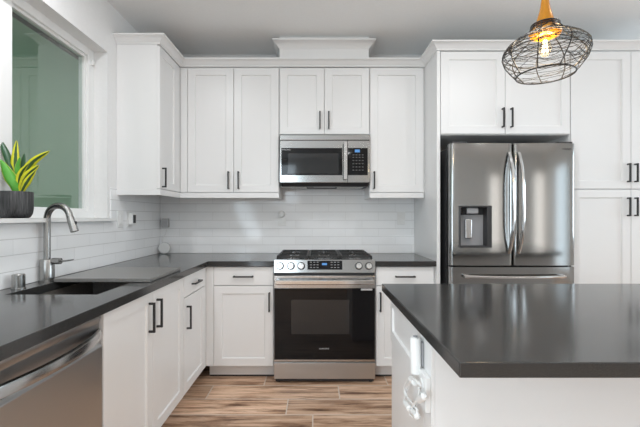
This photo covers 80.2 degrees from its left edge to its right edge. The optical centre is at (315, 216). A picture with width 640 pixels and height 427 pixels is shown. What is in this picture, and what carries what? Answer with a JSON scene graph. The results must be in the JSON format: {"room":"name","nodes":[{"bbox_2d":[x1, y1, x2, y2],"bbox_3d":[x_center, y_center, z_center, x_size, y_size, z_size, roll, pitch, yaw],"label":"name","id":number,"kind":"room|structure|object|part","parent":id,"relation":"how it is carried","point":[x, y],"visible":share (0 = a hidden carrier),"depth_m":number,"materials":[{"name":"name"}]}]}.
{"room":"kitchen","nodes":[
{"label":"kitchen","id":0,"kind":"room"},
{"bbox_2d":[0,0,137,288],"bbox_3d":[-1.525,-0.125,-0.050,0.170,2.742,7.100,0,0,0],"label":"wall","id":1,"kind":"structure","parent":0,"point":[92,23],"depth_m":2.62,"materials":[{"name":"paint"}]},
{"bbox_2d":[0,0,93,217],"bbox_3d":[-1.560,-0.565,1.872,0.080,1.149,1.504,0,0,0],"label":"window","id":2,"kind":"structure","parent":1,"relation":"in","point":[21,8],"depth_m":2.26,"materials":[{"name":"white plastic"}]},
{"bbox_2d":[0,218,116,222],"bbox_3d":[-1.460,0.017,1.872,0.143,0.022,1.564,0,0,0],"label":"window sill","id":3,"kind":"structure","parent":1,"relation":"attached to","point":[2,220],"depth_m":1.94,"materials":[{"name":"white plastic"}]},
{"bbox_2d":[0,140,49,217],"bbox_3d":[-1.420,-0.193,1.817,0.275,0.398,0.146,0,0,31],"label":"potted plant","id":4,"kind":"object","parent":3,"relation":"on","point":[18,173],"visible":0.99,"depth_m":1.81,"materials":[{"name":"green plant"}]},
{"bbox_3d":[-1.455,-0.059,1.838,0.146,0.128,0.146,0,0,0],"label":"pot","id":5,"kind":"part","parent":4,"relation":"part of","materials":[{"name":"grey ceramic"}]},
{"bbox_2d":[0,188,159,289],"bbox_3d":[-1.435,0.063,2.181,0.008,0.534,2.638,0,0,0],"label":"backsplash","id":6,"kind":"structure","parent":1,"relation":"attached to","point":[102,243],"depth_m":2.37,"materials":[{"name":"white tile"}]},
{"bbox_2d":[117,211,122,226],"bbox_3d":[-1.425,0.016,2.773,0.010,0.118,0.076,0,0,0],"label":"light switch","id":7,"kind":"object","parent":6,"relation":"attached to","point":[119,213],"visible":1,"depth_m":2.76,"materials":[{"name":"white plastic"}]},
{"bbox_2d":[127,211,131,226],"bbox_3d":[-1.427,0.016,2.910,0.006,0.118,0.076,0,0,0],"label":"wall outlet","id":8,"kind":"object","parent":6,"relation":"attached to","point":[128,225],"visible":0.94,"depth_m":2.89,"materials":[{"name":"white plastic"}]},
{"bbox_2d":[128,213,135,224],"bbox_3d":[-1.406,0.014,2.910,0.036,0.088,0.064,0,0,0],"label":"plug","id":9,"kind":"object","parent":8,"relation":"attached to","point":[131,216],"visible":1,"depth_m":2.88,"materials":[{"name":"white plastic"}]},
{"bbox_2d":[116,44,179,197],"bbox_3d":[-1.266,-0.701,2.942,0.344,1.086,0.415,0,0,0],"label":"upper cabinet","id":10,"kind":"object","parent":1,"relation":"attached to","point":[147,77],"visible":1,"depth_m":2.74,"materials":[{"name":"white paint"}]},
{"bbox_3d":[-1.280,-0.179,2.941,0.316,0.042,0.414,0,0,0],"label":"light rail","id":11,"kind":"part","parent":10,"relation":"part of","materials":[{"name":"white paint"}]},
{"bbox_3d":[-1.110,-0.289,2.782,0.032,0.145,0.011,0,0,0],"label":"handle","id":12,"kind":"part","parent":10,"relation":"part of","materials":[{"name":"black metal"}]},
{"bbox_3d":[-1.136,-0.721,2.912,0.020,1.030,0.341,0,0,0],"label":"door","id":13,"kind":"part","parent":10,"relation":"part of","materials":[{"name":"white paint"}]},
{"bbox_2d":[112,33,639,67],"bbox_3d":[0.691,-1.274,2.926,4.259,0.055,0.483,0,0,0],"label":"trim","id":14,"kind":"structure","parent":10,"relation":"on","point":[160,39],"depth_m":3.10,"materials":[{"name":"white paint"}]},
{"bbox_2d":[161,366,391,426],"bbox_3d":[1.980,1.306,-0.050,7.240,0.120,7.500,0,0,0],"label":"floor","id":15,"kind":"structure","parent":0,"point":[211,401],"depth_m":2.52,"materials":[{"name":"brown wood"}]},
{"bbox_2d":[0,316,101,426],"bbox_3d":[-1.099,0.813,1.184,0.642,0.866,0.600,0,0,0],"label":"dishwasher","id":16,"kind":"object","parent":15,"relation":"on","point":[56,381],"visible":0.93,"depth_m":1.21,"materials":[{"name":"grey metal"}]},
{"bbox_3d":[-0.814,0.451,1.184,0.070,0.039,0.580,0,0,0],"label":"handle","id":17,"kind":"part","parent":16,"relation":"part of","materials":[{"name":"silver metal"}]},
{"bbox_2d":[99,278,183,426],"bbox_3d":[-1.116,0.809,1.940,0.632,0.873,0.905,0,0,0],"label":"base cabinet","id":18,"kind":"object","parent":15,"relation":"on","point":[142,339],"visible":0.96,"depth_m":1.87,"materials":[{"name":"white paint"}]},
{"bbox_3d":[-0.842,0.753,1.713,0.020,0.750,0.446,0,0,0],"label":"door","id":19,"kind":"part","parent":18,"relation":"part of","materials":[{"name":"white paint"}]},
{"bbox_2d":[0,253,278,360],"bbox_3d":[-0.879,0.352,2.180,1.119,0.040,2.637,0,0,0],"label":"countertop","id":20,"kind":"structure","parent":18,"relation":"on","point":[28,319],"depth_m":1.53,"materials":[{"name":"stone"}]},
{"bbox_2d":[10,273,25,289],"bbox_3d":[-1.381,0.298,1.764,0.058,0.066,0.058,0,0,0],"label":"air gap","id":21,"kind":"object","parent":20,"relation":"on","point":[18,281],"visible":1,"depth_m":1.74,"materials":[{"name":"silver metal"}]},
{"bbox_2d":[38,203,78,281],"bbox_3d":[-1.325,0.129,1.950,0.217,0.406,0.076,0,0,17],"label":"faucet","id":22,"kind":"object","parent":20,"relation":"on","point":[46,265],"visible":0.97,"depth_m":1.95,"materials":[{"name":"silver metal"}]},
{"bbox_3d":[-1.343,0.228,1.968,0.046,0.033,0.033,0,0,5],"label":"handle","id":23,"kind":"part","parent":22,"relation":"part of","materials":[{"name":"silver metal"}]},
{"bbox_2d":[38,282,130,294],"bbox_3d":[-1.134,0.479,1.949,0.428,0.214,0.678,0,0,0],"label":"sink","id":24,"kind":"object","parent":20,"relation":"in","point":[83,288],"visible":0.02,"depth_m":2.22,"materials":[{"name":"black metal"}]},
{"bbox_2d":[54,267,179,281],"bbox_3d":[-1.088,0.322,2.147,0.492,0.020,0.434,0,0,0],"label":"board","id":25,"kind":"object","parent":20,"relation":"on","point":[103,274],"visible":1,"depth_m":2.06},
{"bbox_2d":[159,242,170,253],"bbox_3d":[-1.362,0.280,3.421,0.105,0.105,0.038,0,0,0],"label":"round device","id":26,"kind":"object","parent":20,"relation":"on","point":[164,248],"visible":1,"depth_m":3.40,"materials":[{"name":"white plastic"}]},
{"bbox_3d":[-0.816,0.501,1.892,0.032,0.150,0.011,0,0,0],"label":"handle","id":27,"kind":"part","parent":18,"relation":"part of","materials":[{"name":"black metal"}]},
{"bbox_3d":[-0.816,0.501,1.984,0.032,0.150,0.011,0,0,0],"label":"handle","id":28,"kind":"part","parent":18,"relation":"part of","materials":[{"name":"black metal"}]},
{"bbox_3d":[-0.842,0.753,2.164,0.020,0.750,0.449,0,0,0],"label":"door","id":29,"kind":"part","parent":18,"relation":"part of","materials":[{"name":"white paint"}]},
{"bbox_2d":[184,268,205,394],"bbox_3d":[-1.116,0.809,2.634,0.632,0.873,0.480,0,0,0],"label":"base cabinet","id":30,"kind":"object","parent":15,"relation":"on","point":[195,283],"visible":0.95,"depth_m":2.62,"materials":[{"name":"white paint"}]},
{"bbox_3d":[-0.816,0.646,2.446,0.032,0.150,0.011,0,0,0],"label":"handle","id":31,"kind":"part","parent":30,"relation":"part of","materials":[{"name":"black metal"}]},
{"bbox_3d":[-0.842,0.445,2.614,0.020,0.133,0.432,0,0,0],"label":"drawer","id":32,"kind":"part","parent":30,"relation":"part of","materials":[{"name":"white paint"}]},
{"bbox_2d":[206,266,274,375],"bbox_3d":[-0.576,0.809,3.170,0.512,0.873,0.654,0,0,0],"label":"base cabinet","id":33,"kind":"object","parent":15,"relation":"on","point":[239,299],"visible":0.99,"depth_m":2.88,"materials":[{"name":"white paint"}]},
{"bbox_3d":[-0.548,0.449,2.859,0.150,0.011,0.032,0,0,0],"label":"handle","id":34,"kind":"part","parent":33,"relation":"part of","materials":[{"name":"black metal"}]},
{"bbox_3d":[-0.548,0.447,2.885,0.448,0.138,0.020,0,0,0],"label":"drawer","id":35,"kind":"part","parent":33,"relation":"part of","materials":[{"name":"white paint"}]},
{"bbox_3d":[-0.548,0.825,2.885,0.448,0.606,0.020,0,0,0],"label":"door","id":36,"kind":"part","parent":33,"relation":"part of","materials":[{"name":"white paint"}]},
{"bbox_3d":[-0.352,0.641,2.859,0.011,0.145,0.032,0,0,0],"label":"handle","id":37,"kind":"part","parent":33,"relation":"part of","materials":[{"name":"black metal"}]},
{"bbox_2d":[274,250,375,381],"bbox_3d":[0.065,0.770,3.128,0.760,0.952,0.693,0,0,0],"label":"gas range","id":38,"kind":"object","parent":15,"relation":"on","point":[324,300],"visible":1,"depth_m":2.83,"materials":[{"name":"grey"}]},
{"bbox_3d":[-0.268,0.364,2.824,0.047,0.048,0.032,0,0,0],"label":"knob","id":39,"kind":"part","parent":38,"relation":"part of","materials":[{"name":"silver metal"}]},
{"bbox_3d":[-0.187,0.364,2.824,0.047,0.048,0.032,0,0,0],"label":"knob","id":40,"kind":"part","parent":38,"relation":"part of","materials":[{"name":"silver metal"}]},
{"bbox_3d":[-0.111,0.364,2.824,0.047,0.048,0.032,0,0,0],"label":"knob","id":41,"kind":"part","parent":38,"relation":"part of","materials":[{"name":"silver metal"}]},
{"bbox_3d":[0.065,0.760,2.856,0.756,0.643,0.032,0,0,0],"label":"oven door","id":42,"kind":"part","parent":38,"relation":"part of","materials":[{"name":"black glass"}]},
{"bbox_3d":[0.066,0.480,2.792,0.725,0.036,0.021,0,0,0],"label":"handle","id":43,"kind":"part","parent":38,"relation":"part of","materials":[{"name":"silver metal"}]},
{"bbox_3d":[0.065,0.798,2.837,0.752,0.533,0.004,0,0,0],"label":"door glass","id":44,"kind":"part","parent":38,"relation":"part of","materials":[{"name":"black glass"}]},
{"bbox_3d":[0.065,1.151,2.857,0.758,0.123,0.030,0,0,0],"label":"drawer","id":45,"kind":"part","parent":38,"relation":"part of","materials":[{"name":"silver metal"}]},
{"bbox_2d":[276,254,372,258],"bbox_3d":[0.065,0.332,3.171,0.760,0.020,0.607,0,0,0],"label":"cooktop","id":46,"kind":"object","parent":38,"relation":"in","point":[296,256],"depth_m":2.95,"materials":[{"name":"black metal"}]},
{"bbox_3d":[0.065,0.367,2.855,0.760,0.099,0.037,0,0,0],"label":"control panel","id":47,"kind":"part","parent":38,"relation":"part of","materials":[{"name":"silver metal"}]},
{"bbox_3d":[0.319,0.364,2.824,0.047,0.048,0.032,0,0,0],"label":"knob","id":48,"kind":"part","parent":38,"relation":"part of","materials":[{"name":"silver metal"}]},
{"bbox_3d":[0.394,0.364,2.824,0.047,0.048,0.032,0,0,0],"label":"knob","id":49,"kind":"part","parent":38,"relation":"part of","materials":[{"name":"silver metal"}]},
{"bbox_2d":[374,266,434,375],"bbox_3d":[0.676,0.809,3.170,0.454,0.873,0.654,0,0,0],"label":"base cabinet","id":50,"kind":"object","parent":15,"relation":"on","point":[384,274],"visible":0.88,"depth_m":2.88,"materials":[{"name":"white paint"}]},
{"bbox_3d":[0.485,0.641,2.859,0.011,0.145,0.032,0,0,0],"label":"handle","id":51,"kind":"part","parent":50,"relation":"part of","materials":[{"name":"black metal"}]},
{"bbox_3d":[0.672,0.825,2.885,0.435,0.606,0.020,0,0,0],"label":"door","id":52,"kind":"part","parent":50,"relation":"part of","materials":[{"name":"white paint"}]},
{"bbox_2d":[369,253,435,265],"bbox_3d":[0.676,0.352,3.175,0.454,0.040,0.649,0,0,0],"label":"countertop","id":53,"kind":"structure","parent":50,"relation":"on","point":[381,259],"depth_m":2.90,"materials":[{"name":"stone"}]},
{"bbox_3d":[0.672,0.447,2.885,0.435,0.138,0.020,0,0,0],"label":"drawer","id":54,"kind":"part","parent":50,"relation":"part of","materials":[{"name":"white paint"}]},
{"bbox_3d":[0.672,0.449,2.859,0.150,0.011,0.032,0,0,0],"label":"handle","id":55,"kind":"part","parent":50,"relation":"part of","materials":[{"name":"black metal"}]},
{"bbox_2d":[414,51,439,283],"bbox_3d":[0.916,0.001,3.164,0.025,2.490,0.649,0,0,0],"label":"end panel","id":56,"kind":"object","parent":15,"relation":"on","point":[426,209],"visible":0.36,"depth_m":2.97,"materials":[{"name":"white paint"}]},
{"bbox_2d":[440,142,573,283],"bbox_3d":[1.417,0.351,3.059,0.902,1.790,0.801,0,0,0],"label":"refrigerator","id":57,"kind":"object","parent":15,"relation":"on","point":[507,209],"visible":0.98,"depth_m":2.73,"materials":[{"name":"grey metal"}]},
{"bbox_3d":[1.131,0.096,2.784,0.186,0.223,0.004,0,0,0],"label":"plate","id":58,"kind":"part","parent":57,"relation":"part of","materials":[{"name":"grey plastic"}]},
{"bbox_3d":[1.130,-0.046,2.757,0.083,0.044,0.045,0,0,0],"label":"spout","id":59,"kind":"part","parent":57,"relation":"part of","materials":[{"name":"grey plastic"}]},
{"bbox_3d":[1.192,-0.091,2.761,0.452,0.878,0.078,0,0,0],"label":"door","id":60,"kind":"part","parent":57,"relation":"part of","materials":[{"name":"silver metal"}]},
{"bbox_3d":[1.417,0.765,2.761,0.902,0.811,0.078,0,0,0],"label":"freezer drawer","id":61,"kind":"part","parent":57,"relation":"part of","materials":[{"name":"silver metal"}]},
{"bbox_3d":[1.388,-0.102,2.697,0.026,0.727,0.077,0,0,-4],"label":"handle","id":62,"kind":"part","parent":57,"relation":"part of","materials":[{"name":"silver metal"}]},
{"bbox_3d":[1.413,0.424,2.683,0.720,0.024,0.048,0,0,0],"label":"handle","id":63,"kind":"part","parent":57,"relation":"part of","materials":[{"name":"silver metal"}]},
{"bbox_3d":[1.456,-0.102,2.697,0.026,0.727,0.077,0,0,-4],"label":"handle","id":64,"kind":"part","parent":57,"relation":"part of","materials":[{"name":"silver metal"}]},
{"bbox_3d":[1.646,-0.091,2.761,0.445,0.878,0.078,0,0,0],"label":"door","id":65,"kind":"part","parent":57,"relation":"part of","materials":[{"name":"silver metal"}]},
{"bbox_2d":[391,301,639,426],"bbox_3d":[1.355,0.809,1.522,1.990,0.873,0.631,0,0,0],"label":"base cabinet","id":66,"kind":"object","parent":15,"relation":"on","point":[456,401],"visible":0.33,"depth_m":1.21,"materials":[{"name":"white paint"}]},
{"bbox_3d":[0.368,0.484,1.567,0.018,0.213,0.531,0,0,0],"label":"drawer","id":67,"kind":"part","parent":66,"relation":"part of","materials":[{"name":"white paint"}]},
{"bbox_3d":[0.372,0.921,1.565,0.012,0.650,0.544,0,0,0],"label":"panel","id":68,"kind":"part","parent":66,"relation":"part of","materials":[{"name":"white paint"}]},
{"bbox_2d":[403,376,427,419],"bbox_3d":[0.336,0.631,1.323,0.024,0.189,0.312,0,0,0],"label":"power cord","id":69,"kind":"object","parent":66,"relation":"hanging from","point":[413,410],"visible":1,"depth_m":1.29,"materials":[{"name":"white plastic"}]},
{"bbox_3d":[0.341,0.644,1.364,0.010,0.164,0.230,0,0,0],"label":"cord","id":70,"kind":"part","parent":69,"relation":"part of","materials":[{"name":"white plastic"}]},
{"bbox_3d":[0.334,0.623,1.309,0.016,0.172,0.246,0,0,0],"label":"cord","id":71,"kind":"part","parent":69,"relation":"part of","materials":[{"name":"white plastic"}]},
{"bbox_2d":[410,335,423,374],"bbox_3d":[0.343,0.469,1.296,0.044,0.129,0.043,0,0,0],"label":"charger","id":72,"kind":"object","parent":66,"relation":"attached to","point":[416,345],"visible":0.98,"depth_m":1.28,"materials":[{"name":"white plastic"}]},
{"bbox_2d":[418,368,430,412],"bbox_3d":[0.355,0.568,1.250,0.022,0.113,0.085,0,0,0],"label":"wall outlet","id":73,"kind":"object","parent":66,"relation":"attached to","point":[424,378],"visible":0.7,"depth_m":1.21,"materials":[{"name":"white plastic"}]},
{"bbox_3d":[0.372,0.810,1.248,0.012,0.872,0.085,0,0,0],"label":"corner post","id":74,"kind":"part","parent":66,"relation":"part of","materials":[{"name":"white paint"}]},
{"bbox_2d":[382,284,639,377],"bbox_3d":[1.389,0.350,1.380,2.122,0.036,1.028,0,0,0],"label":"countertop","id":75,"kind":"structure","parent":66,"relation":"on","point":[479,330],"depth_m":1.15,"materials":[{"name":"stone"}]},
{"bbox_2d":[546,52,639,283],"bbox_3d":[2.356,0.001,3.144,0.905,2.490,0.672,0,0,0],"label":"pantry cabinet","id":76,"kind":"object","parent":15,"relation":"on","point":[605,90],"visible":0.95,"depth_m":2.85,"materials":[{"name":"white paint"}]},
{"bbox_3d":[2.130,0.462,2.850,0.446,1.332,0.020,0,0,0],"label":"door","id":77,"kind":"part","parent":76,"relation":"part of","materials":[{"name":"white paint"}]},
{"bbox_3d":[2.130,-0.724,2.850,0.446,1.025,0.020,0,0,0],"label":"door","id":78,"kind":"part","parent":76,"relation":"part of","materials":[{"name":"white paint"}]},
{"bbox_3d":[2.328,-0.076,2.824,0.011,0.140,0.032,0,0,0],"label":"handle","id":79,"kind":"part","parent":76,"relation":"part of","materials":[{"name":"black metal"}]},
{"bbox_3d":[2.328,-0.329,2.824,0.011,0.140,0.032,0,0,0],"label":"handle","id":80,"kind":"part","parent":76,"relation":"part of","materials":[{"name":"black metal"}]},
{"bbox_3d":[2.581,0.462,2.850,0.446,1.332,0.020,0,0,0],"label":"door","id":81,"kind":"part","parent":76,"relation":"part of","materials":[{"name":"white paint"}]},
{"bbox_3d":[2.581,-0.724,2.850,0.446,1.025,0.020,0,0,0],"label":"door","id":82,"kind":"part","parent":76,"relation":"part of","materials":[{"name":"white paint"}]},
{"bbox_3d":[2.383,-0.076,2.824,0.011,0.140,0.032,0,0,0],"label":"handle","id":83,"kind":"part","parent":76,"relation":"part of","materials":[{"name":"black metal"}]},
{"bbox_3d":[2.383,-0.329,2.824,0.011,0.140,0.032,0,0,0],"label":"handle","id":84,"kind":"part","parent":76,"relation":"part of","materials":[{"name":"black metal"}]},
{"bbox_2d":[183,55,442,151],"bbox_3d":[1.980,-0.125,3.585,7.180,2.742,0.170,0,0,0],"label":"wall","id":85,"kind":"structure","parent":0,"point":[183,55],"depth_m":3.50,"materials":[{"name":"paint"}]},
{"bbox_2d":[180,68,282,199],"bbox_3d":[-0.716,-0.701,3.304,0.819,1.086,0.371,0,0,0],"label":"upper cabinet","id":86,"kind":"object","parent":85,"relation":"attached to","point":[230,138],"visible":0.99,"depth_m":3.16,"materials":[{"name":"white paint"}]},
{"bbox_3d":[-0.874,-0.721,3.160,0.380,1.030,0.020,0,0,0],"label":"door","id":87,"kind":"part","parent":86,"relation":"part of","materials":[{"name":"white paint"}]},
{"bbox_3d":[-0.724,-0.304,3.134,0.011,0.145,0.032,0,0,0],"label":"handle","id":88,"kind":"part","parent":86,"relation":"part of","materials":[{"name":"black metal"}]},
{"bbox_3d":[-0.716,-0.179,3.317,0.818,0.042,0.343,0,0,0],"label":"light rail","id":89,"kind":"part","parent":86,"relation":"part of","materials":[{"name":"white paint"}]},
{"bbox_3d":[-0.640,-0.304,3.134,0.011,0.145,0.032,0,0,0],"label":"handle","id":90,"kind":"part","parent":86,"relation":"part of","materials":[{"name":"black metal"}]},
{"bbox_3d":[-0.495,-0.721,3.160,0.370,1.030,0.020,0,0,0],"label":"door","id":91,"kind":"part","parent":86,"relation":"part of","materials":[{"name":"white paint"}]},
{"bbox_2d":[160,188,413,252],"bbox_3d":[-0.264,0.033,3.495,2.333,0.594,0.008,0,0,0],"label":"backsplash","id":92,"kind":"structure","parent":85,"relation":"attached to","point":[316,219],"depth_m":3.49,"materials":[{"name":"white tile"}]},
{"bbox_2d":[162,219,168,240],"bbox_3d":[-1.380,0.165,3.472,0.070,0.302,0.036,0,0,0],"label":"plug","id":93,"kind":"object","parent":92,"relation":"attached to","point":[165,222],"visible":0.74,"depth_m":3.46,"materials":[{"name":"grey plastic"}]},
{"bbox_2d":[278,213,285,225],"bbox_3d":[-0.312,0.021,3.486,0.076,0.118,0.009,0,0,0],"label":"wall outlet","id":94,"kind":"object","parent":92,"relation":"attached to","point":[281,221],"visible":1,"depth_m":3.48,"materials":[{"name":"white plastic"}]},
{"bbox_2d":[278,211,284,217],"bbox_3d":[-0.317,-0.026,3.469,0.064,0.064,0.030,0,0,0],"label":"plug","id":95,"kind":"object","parent":94,"relation":"attached to","point":[281,214],"visible":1,"depth_m":3.46,"materials":[{"name":"white plastic"}]},
{"bbox_2d":[397,212,404,224],"bbox_3d":[0.782,0.011,3.486,0.074,0.118,0.009,0,0,0],"label":"wall outlet","id":96,"kind":"object","parent":92,"relation":"attached to","point":[400,215],"visible":1,"depth_m":3.48,"materials":[{"name":"white plastic"}]},
{"bbox_2d":[272,37,375,56],"bbox_3d":[0.068,-1.398,3.297,0.847,0.194,0.403,0,0,0],"label":"crown molding","id":97,"kind":"structure","parent":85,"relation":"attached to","point":[284,46],"depth_m":3.14,"materials":[{"name":"white paint"}]},
{"bbox_2d":[279,68,368,135],"bbox_3d":[0.070,-0.962,3.304,0.750,0.564,0.371,0,0,0],"label":"upper cabinet","id":98,"kind":"object","parent":85,"relation":"attached to","point":[312,101],"visible":0.98,"depth_m":3.16,"materials":[{"name":"white paint"}]},
{"bbox_3d":[-0.117,-0.961,3.160,0.368,0.550,0.020,0,0,0],"label":"door","id":99,"kind":"part","parent":98,"relation":"part of","materials":[{"name":"white paint"}]},
{"bbox_3d":[0.033,-0.799,3.134,0.011,0.145,0.032,0,0,0],"label":"handle","id":100,"kind":"part","parent":98,"relation":"part of","materials":[{"name":"black metal"}]},
{"bbox_2d":[280,135,369,188],"bbox_3d":[0.071,-0.462,3.276,0.742,0.421,0.423,0,0,0],"label":"microwave","id":101,"kind":"object","parent":98,"relation":"attached to","point":[306,161],"visible":1,"depth_m":3.11,"materials":[{"name":"grey metal"}]},
{"bbox_3d":[-0.034,-0.453,3.109,0.499,0.223,0.002,0,0,0],"label":"door glass","id":102,"kind":"part","parent":101,"relation":"part of","materials":[{"name":"black glass"}]},
{"bbox_3d":[-0.020,-0.455,3.128,0.556,0.345,0.036,0,0,0],"label":"door","id":103,"kind":"part","parent":101,"relation":"part of","materials":[{"name":"silver metal"}]},
{"bbox_3d":[0.238,-0.456,3.071,0.031,0.303,0.012,0,0,0],"label":"handle","id":104,"kind":"part","parent":101,"relation":"part of","materials":[{"name":"silver metal"}]},
{"bbox_3d":[0.341,-0.453,3.109,0.165,0.223,0.002,0,0,0],"label":"touch panel","id":105,"kind":"part","parent":101,"relation":"part of","materials":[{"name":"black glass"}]},
{"bbox_3d":[0.351,-0.455,3.128,0.183,0.345,0.036,0,0,0],"label":"control panel","id":106,"kind":"part","parent":101,"relation":"part of","materials":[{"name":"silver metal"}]},
{"bbox_3d":[0.105,-0.799,3.134,0.011,0.145,0.032,0,0,0],"label":"handle","id":107,"kind":"part","parent":98,"relation":"part of","materials":[{"name":"black metal"}]},
{"bbox_3d":[0.256,-0.961,3.160,0.370,0.550,0.020,0,0,0],"label":"door","id":108,"kind":"part","parent":98,"relation":"part of","materials":[{"name":"white paint"}]},
{"bbox_2d":[365,68,423,199],"bbox_3d":[0.674,-0.701,3.304,0.458,1.086,0.371,0,0,0],"label":"upper cabinet","id":109,"kind":"object","parent":85,"relation":"attached to","point":[396,95],"visible":0.99,"depth_m":3.16,"materials":[{"name":"white paint"}]},
{"bbox_3d":[0.668,-0.179,3.317,0.448,0.042,0.343,0,0,0],"label":"light rail","id":110,"kind":"part","parent":109,"relation":"part of","materials":[{"name":"white paint"}]},
{"bbox_2d":[440,52,569,149],"bbox_3d":[1.415,-0.930,3.144,0.973,0.628,0.672,0,0,0],"label":"upper cabinet","id":111,"kind":"object","parent":85,"relation":"attached to","point":[480,102],"visible":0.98,"depth_m":2.85,"materials":[{"name":"white paint"}]},
{"bbox_3d":[1.173,-0.929,2.850,0.480,0.614,0.020,0,0,0],"label":"door","id":112,"kind":"part","parent":111,"relation":"part of","materials":[{"name":"white paint"}]},
{"bbox_3d":[1.392,-0.739,2.824,0.011,0.145,0.032,0,0,0],"label":"handle","id":113,"kind":"part","parent":111,"relation":"part of","materials":[{"name":"black metal"}]},
{"bbox_3d":[1.456,-0.739,2.824,0.011,0.145,0.032,0,0,0],"label":"handle","id":114,"kind":"part","parent":111,"relation":"part of","materials":[{"name":"black metal"}]},
{"bbox_3d":[1.657,-0.929,2.850,0.482,0.614,0.020,0,0,0],"label":"door","id":115,"kind":"part","parent":111,"relation":"part of","materials":[{"name":"white paint"}]},
{"bbox_2d":[108,0,639,54],"bbox_3d":[1.980,-1.571,-0.050,7.240,0.150,7.500,0,0,0],"label":"ceiling","id":116,"kind":"structure","parent":0,"point":[194,27],"depth_m":2.91,"materials":[{"name":"paint"}]},
{"bbox_2d":[502,0,592,84],"bbox_3d":[0.833,-1.004,1.380,0.283,0.982,0.281,0,0,-33],"label":"pendant light","id":117,"kind":"object","parent":116,"relation":"hanging from","point":[545,28],"visible":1,"depth_m":1.36,"materials":[{"name":"grey metal"}]},
{"bbox_2d":[540,22,550,41],"bbox_3d":[0.832,-0.673,1.380,0.034,0.056,0.034,0,0,0],"label":"socket","id":118,"kind":"object","parent":117,"relation":"attached to","point":[546,39],"depth_m":1.37,"materials":[{"name":"orange paint"}]},
{"label":"outside","id":119,"kind":"structure","parent":0,"visible":0},
{"bbox_3d":[-3.020,1.621,5.500,2.760,0.150,17.000,0,0,0],"label":"trim","id":120,"kind":"structure","parent":119,"visible":0},
{"bbox_2d":[12,11,78,207],"bbox_3d":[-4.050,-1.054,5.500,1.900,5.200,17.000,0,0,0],"label":"window pane","id":121,"kind":"structure","parent":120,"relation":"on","point":[45,73],"depth_m":6.20,"materials":[{"name":"green glass"}]}
]}

